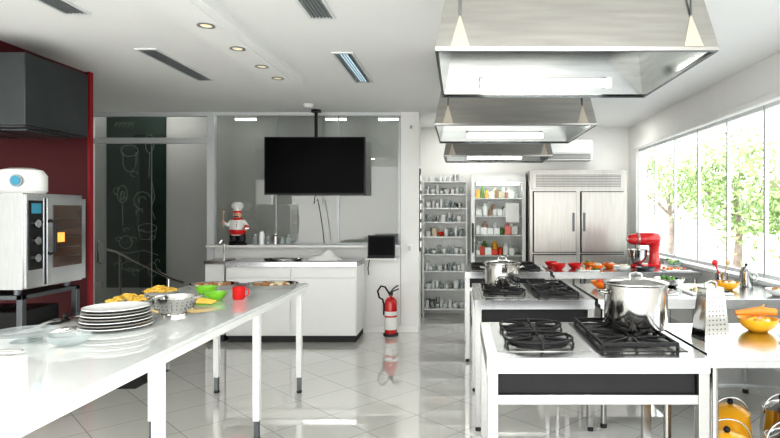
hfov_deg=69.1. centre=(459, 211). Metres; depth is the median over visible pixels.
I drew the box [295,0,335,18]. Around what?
ceiling air vent
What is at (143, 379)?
floor drain
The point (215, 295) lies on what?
mixing bowl
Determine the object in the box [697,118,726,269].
window
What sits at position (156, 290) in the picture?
pasta bowl
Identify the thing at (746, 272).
moka pot
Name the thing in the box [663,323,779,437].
workbench
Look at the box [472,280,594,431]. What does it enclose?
gas range
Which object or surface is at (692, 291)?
cutting board
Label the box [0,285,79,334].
stand
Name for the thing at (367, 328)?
baseboard
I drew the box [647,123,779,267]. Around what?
street tree
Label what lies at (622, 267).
mixing bowl
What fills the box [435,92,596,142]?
range hood
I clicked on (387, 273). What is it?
wall partition
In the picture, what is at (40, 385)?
worktable
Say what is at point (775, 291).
mixing bowl
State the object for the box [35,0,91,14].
ceiling air vent
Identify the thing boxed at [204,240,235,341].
sink
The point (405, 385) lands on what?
floor
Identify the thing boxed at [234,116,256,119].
lamp
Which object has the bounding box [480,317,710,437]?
gas range
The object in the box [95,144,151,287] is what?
door
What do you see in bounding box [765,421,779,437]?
kettle
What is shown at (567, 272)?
workbench
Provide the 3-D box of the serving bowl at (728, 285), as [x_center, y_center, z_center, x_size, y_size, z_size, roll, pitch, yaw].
[2.050,0.561,4.320,0.200,0.077,0.200,0,0,0]
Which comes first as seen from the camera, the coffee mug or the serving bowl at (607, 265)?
the coffee mug
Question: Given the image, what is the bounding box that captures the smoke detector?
[303,103,313,107]
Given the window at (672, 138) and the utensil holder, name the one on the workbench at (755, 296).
the utensil holder
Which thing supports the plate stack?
on the worktable
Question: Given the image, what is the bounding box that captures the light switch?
[409,124,413,129]
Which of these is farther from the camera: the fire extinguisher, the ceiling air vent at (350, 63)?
the fire extinguisher
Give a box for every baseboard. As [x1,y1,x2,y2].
[363,325,417,332]
[426,310,470,312]
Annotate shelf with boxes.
[365,256,398,274]
[422,179,466,316]
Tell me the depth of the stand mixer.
6.04 m
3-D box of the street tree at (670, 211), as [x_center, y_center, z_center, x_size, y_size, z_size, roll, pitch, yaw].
[8.608,-0.527,23.113,5.280,5.074,5.194,0,0,0]
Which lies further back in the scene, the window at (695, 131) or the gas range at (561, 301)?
the window at (695, 131)
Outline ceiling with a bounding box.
[0,0,779,127]
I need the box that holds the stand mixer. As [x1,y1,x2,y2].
[626,232,660,267]
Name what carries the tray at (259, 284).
on the worktable
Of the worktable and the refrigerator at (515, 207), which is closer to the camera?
the worktable
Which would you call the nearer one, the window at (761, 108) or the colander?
the colander
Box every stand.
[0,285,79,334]
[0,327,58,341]
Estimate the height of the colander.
0.115 m
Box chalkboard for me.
[106,117,165,287]
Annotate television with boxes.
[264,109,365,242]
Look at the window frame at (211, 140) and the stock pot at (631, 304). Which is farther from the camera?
the window frame at (211, 140)
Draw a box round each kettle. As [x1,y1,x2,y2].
[719,397,751,437]
[719,418,752,437]
[759,393,779,437]
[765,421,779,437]
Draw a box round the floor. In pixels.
[21,313,768,437]
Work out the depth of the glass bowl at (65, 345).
2.49 m
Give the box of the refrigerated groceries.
[476,186,517,254]
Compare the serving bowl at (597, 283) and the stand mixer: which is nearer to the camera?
the serving bowl at (597, 283)
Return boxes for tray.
[187,281,238,288]
[246,281,298,288]
[262,258,303,260]
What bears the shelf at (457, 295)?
on the floor
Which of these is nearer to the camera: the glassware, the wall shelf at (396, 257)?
the wall shelf at (396, 257)
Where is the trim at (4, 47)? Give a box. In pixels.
[0,41,84,73]
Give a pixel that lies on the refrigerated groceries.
(485, 210)
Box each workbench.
[541,265,701,322]
[573,284,779,427]
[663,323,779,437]
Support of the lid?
on the worktable
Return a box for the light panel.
[146,0,302,83]
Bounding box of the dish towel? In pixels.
[307,249,341,260]
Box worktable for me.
[0,283,307,437]
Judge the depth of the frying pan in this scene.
5.70 m
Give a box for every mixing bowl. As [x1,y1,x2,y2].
[195,285,216,295]
[204,291,226,300]
[613,264,629,270]
[653,275,684,286]
[765,287,779,296]
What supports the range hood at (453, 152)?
attached to the ceiling
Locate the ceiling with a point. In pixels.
(394, 41)
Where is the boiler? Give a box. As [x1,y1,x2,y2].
[0,168,47,193]
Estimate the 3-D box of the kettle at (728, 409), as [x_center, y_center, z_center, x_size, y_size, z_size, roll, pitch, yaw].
[1.360,1.091,2.820,0.200,0.325,0.200,0,0,0]
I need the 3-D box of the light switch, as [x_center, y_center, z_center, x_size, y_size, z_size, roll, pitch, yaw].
[-0.610,-1.060,6.987,0.060,0.080,0.025,0,0,0]
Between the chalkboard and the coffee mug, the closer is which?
the coffee mug
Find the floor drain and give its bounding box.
[116,370,168,388]
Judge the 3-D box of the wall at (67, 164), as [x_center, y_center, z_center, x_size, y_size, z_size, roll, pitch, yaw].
[-4.275,0.125,5.015,1.950,2.750,0.050,0,0,0]
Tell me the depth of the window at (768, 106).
4.64 m
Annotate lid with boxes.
[38,313,78,329]
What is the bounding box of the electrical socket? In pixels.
[407,244,411,251]
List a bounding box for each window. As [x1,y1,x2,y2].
[633,90,779,280]
[639,144,654,252]
[654,137,673,257]
[674,128,697,263]
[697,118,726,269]
[727,105,763,277]
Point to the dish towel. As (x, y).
(327, 255)
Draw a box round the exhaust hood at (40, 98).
[0,52,87,138]
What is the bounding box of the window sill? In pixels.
[647,254,779,286]
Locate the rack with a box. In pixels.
[419,168,420,251]
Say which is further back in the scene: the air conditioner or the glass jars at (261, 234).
the air conditioner
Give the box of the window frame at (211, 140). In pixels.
[93,112,400,304]
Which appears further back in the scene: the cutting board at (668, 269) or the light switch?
the light switch
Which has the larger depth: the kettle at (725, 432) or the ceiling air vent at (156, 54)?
the ceiling air vent at (156, 54)
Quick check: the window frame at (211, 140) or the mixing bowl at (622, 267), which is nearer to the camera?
the mixing bowl at (622, 267)
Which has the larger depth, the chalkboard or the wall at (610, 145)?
the wall at (610, 145)
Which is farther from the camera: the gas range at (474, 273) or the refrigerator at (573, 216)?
the refrigerator at (573, 216)
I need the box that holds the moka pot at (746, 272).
[739,263,757,286]
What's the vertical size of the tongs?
0.014 m
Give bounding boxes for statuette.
[222,202,250,244]
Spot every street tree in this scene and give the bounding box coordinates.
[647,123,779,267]
[647,143,743,254]
[647,152,683,225]
[696,111,779,266]
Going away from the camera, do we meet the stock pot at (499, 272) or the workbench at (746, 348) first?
the workbench at (746, 348)
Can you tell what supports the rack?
attached to the wall at (240, 143)
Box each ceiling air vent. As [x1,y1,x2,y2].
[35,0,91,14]
[134,48,214,80]
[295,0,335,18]
[331,52,372,82]
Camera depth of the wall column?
7.00 m
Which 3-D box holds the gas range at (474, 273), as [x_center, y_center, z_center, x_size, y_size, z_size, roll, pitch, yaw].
[0.475,1.033,6.025,0.850,0.934,0.850,0,0,0]
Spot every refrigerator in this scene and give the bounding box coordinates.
[470,173,525,316]
[526,170,626,316]
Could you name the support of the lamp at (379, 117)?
attached to the window frame at (211, 140)
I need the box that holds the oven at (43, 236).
[0,193,85,294]
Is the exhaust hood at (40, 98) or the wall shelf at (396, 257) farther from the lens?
the wall shelf at (396, 257)
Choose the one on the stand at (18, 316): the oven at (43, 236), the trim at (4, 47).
the oven at (43, 236)
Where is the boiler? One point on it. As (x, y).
(12, 180)
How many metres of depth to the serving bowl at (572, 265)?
5.91 m
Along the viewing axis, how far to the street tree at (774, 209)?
12.48 m
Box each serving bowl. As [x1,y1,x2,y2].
[545,261,556,266]
[551,263,565,269]
[568,263,581,268]
[582,260,595,266]
[590,263,603,269]
[591,279,603,288]
[602,262,616,267]
[712,280,739,289]
[734,304,778,332]
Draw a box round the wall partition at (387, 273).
[206,244,400,324]
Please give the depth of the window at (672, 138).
7.26 m
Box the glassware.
[425,173,464,307]
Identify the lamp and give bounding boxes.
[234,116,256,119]
[325,116,346,119]
[378,116,397,119]
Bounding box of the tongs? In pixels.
[0,349,24,354]
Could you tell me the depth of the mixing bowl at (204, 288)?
3.98 m
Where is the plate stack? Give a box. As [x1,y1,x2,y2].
[77,301,153,331]
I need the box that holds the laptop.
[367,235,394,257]
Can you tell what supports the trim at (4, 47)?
attached to the wall at (67, 164)
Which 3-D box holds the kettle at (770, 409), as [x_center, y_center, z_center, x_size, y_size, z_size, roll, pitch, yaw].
[1.620,1.083,2.820,0.200,0.343,0.200,0,0,0]
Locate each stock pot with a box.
[480,256,524,285]
[596,271,675,332]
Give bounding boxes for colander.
[144,293,203,316]
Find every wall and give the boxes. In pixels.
[0,72,92,317]
[95,116,397,303]
[421,128,628,312]
[629,52,779,398]
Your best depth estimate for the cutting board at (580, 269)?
5.64 m
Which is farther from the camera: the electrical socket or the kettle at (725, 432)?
the electrical socket
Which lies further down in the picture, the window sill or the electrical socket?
the window sill
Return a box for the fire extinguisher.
[377,285,398,336]
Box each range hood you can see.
[435,0,718,97]
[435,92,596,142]
[444,143,552,162]
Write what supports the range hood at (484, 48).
attached to the ceiling
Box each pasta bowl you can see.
[102,293,149,302]
[140,285,178,295]
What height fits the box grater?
0.278 m
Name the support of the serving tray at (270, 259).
on the storage cabinet at (333, 300)
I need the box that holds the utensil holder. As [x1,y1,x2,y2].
[712,260,729,279]
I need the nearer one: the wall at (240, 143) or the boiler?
the boiler
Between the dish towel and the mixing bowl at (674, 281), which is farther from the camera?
the dish towel
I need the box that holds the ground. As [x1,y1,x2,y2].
[647,231,779,275]
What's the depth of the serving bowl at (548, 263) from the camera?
6.11 m
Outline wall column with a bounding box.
[401,112,420,331]
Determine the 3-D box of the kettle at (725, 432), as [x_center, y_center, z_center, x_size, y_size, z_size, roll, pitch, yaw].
[1.220,1.098,2.560,0.250,0.313,0.250,0,0,0]
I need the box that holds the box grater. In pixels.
[691,280,730,340]
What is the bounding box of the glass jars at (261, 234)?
[252,231,290,244]
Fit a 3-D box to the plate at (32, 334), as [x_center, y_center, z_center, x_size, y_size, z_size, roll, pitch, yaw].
[-2.020,0.574,2.600,0.260,0.050,0.260,0,0,0]
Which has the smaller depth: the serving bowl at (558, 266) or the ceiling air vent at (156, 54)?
the ceiling air vent at (156, 54)
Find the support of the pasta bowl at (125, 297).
on the worktable
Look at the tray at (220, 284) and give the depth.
4.43 m
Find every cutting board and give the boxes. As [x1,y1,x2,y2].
[576,266,599,271]
[660,266,691,271]
[682,287,733,294]
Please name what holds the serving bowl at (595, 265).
on the workbench at (567, 272)
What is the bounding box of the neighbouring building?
[658,176,779,249]
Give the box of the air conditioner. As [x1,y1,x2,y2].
[544,140,592,161]
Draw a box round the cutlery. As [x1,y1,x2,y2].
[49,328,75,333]
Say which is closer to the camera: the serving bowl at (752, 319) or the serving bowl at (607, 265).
the serving bowl at (752, 319)
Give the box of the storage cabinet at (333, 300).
[225,258,364,341]
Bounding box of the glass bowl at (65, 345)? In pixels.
[44,334,91,346]
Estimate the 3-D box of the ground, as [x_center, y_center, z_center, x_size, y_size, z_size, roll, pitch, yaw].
[23.830,2.050,22.500,42.340,0.100,75.000,0,0,0]
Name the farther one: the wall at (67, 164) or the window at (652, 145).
the window at (652, 145)
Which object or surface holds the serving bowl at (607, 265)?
on the workbench at (567, 272)
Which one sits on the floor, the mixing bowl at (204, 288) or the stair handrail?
the stair handrail
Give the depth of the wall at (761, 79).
5.89 m
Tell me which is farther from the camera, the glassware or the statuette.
the glassware
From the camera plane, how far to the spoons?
3.57 m
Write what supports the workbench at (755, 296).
on the floor
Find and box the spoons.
[194,298,216,303]
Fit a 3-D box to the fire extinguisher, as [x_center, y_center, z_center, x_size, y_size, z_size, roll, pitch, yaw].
[-0.864,1.192,6.786,0.240,0.617,0.184,0,0,-31]
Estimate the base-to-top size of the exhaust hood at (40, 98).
0.525 m
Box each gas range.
[464,261,549,361]
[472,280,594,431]
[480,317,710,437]
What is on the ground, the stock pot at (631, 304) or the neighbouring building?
the neighbouring building
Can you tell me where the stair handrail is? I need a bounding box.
[107,248,184,295]
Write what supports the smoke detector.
attached to the ceiling
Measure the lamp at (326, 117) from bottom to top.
0.040 m
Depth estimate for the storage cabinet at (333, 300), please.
6.40 m
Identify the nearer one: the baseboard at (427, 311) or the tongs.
the tongs
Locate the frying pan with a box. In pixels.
[636,263,655,270]
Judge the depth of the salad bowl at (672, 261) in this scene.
6.01 m
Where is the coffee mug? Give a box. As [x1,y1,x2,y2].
[232,286,248,299]
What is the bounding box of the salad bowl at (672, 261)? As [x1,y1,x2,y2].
[663,258,682,267]

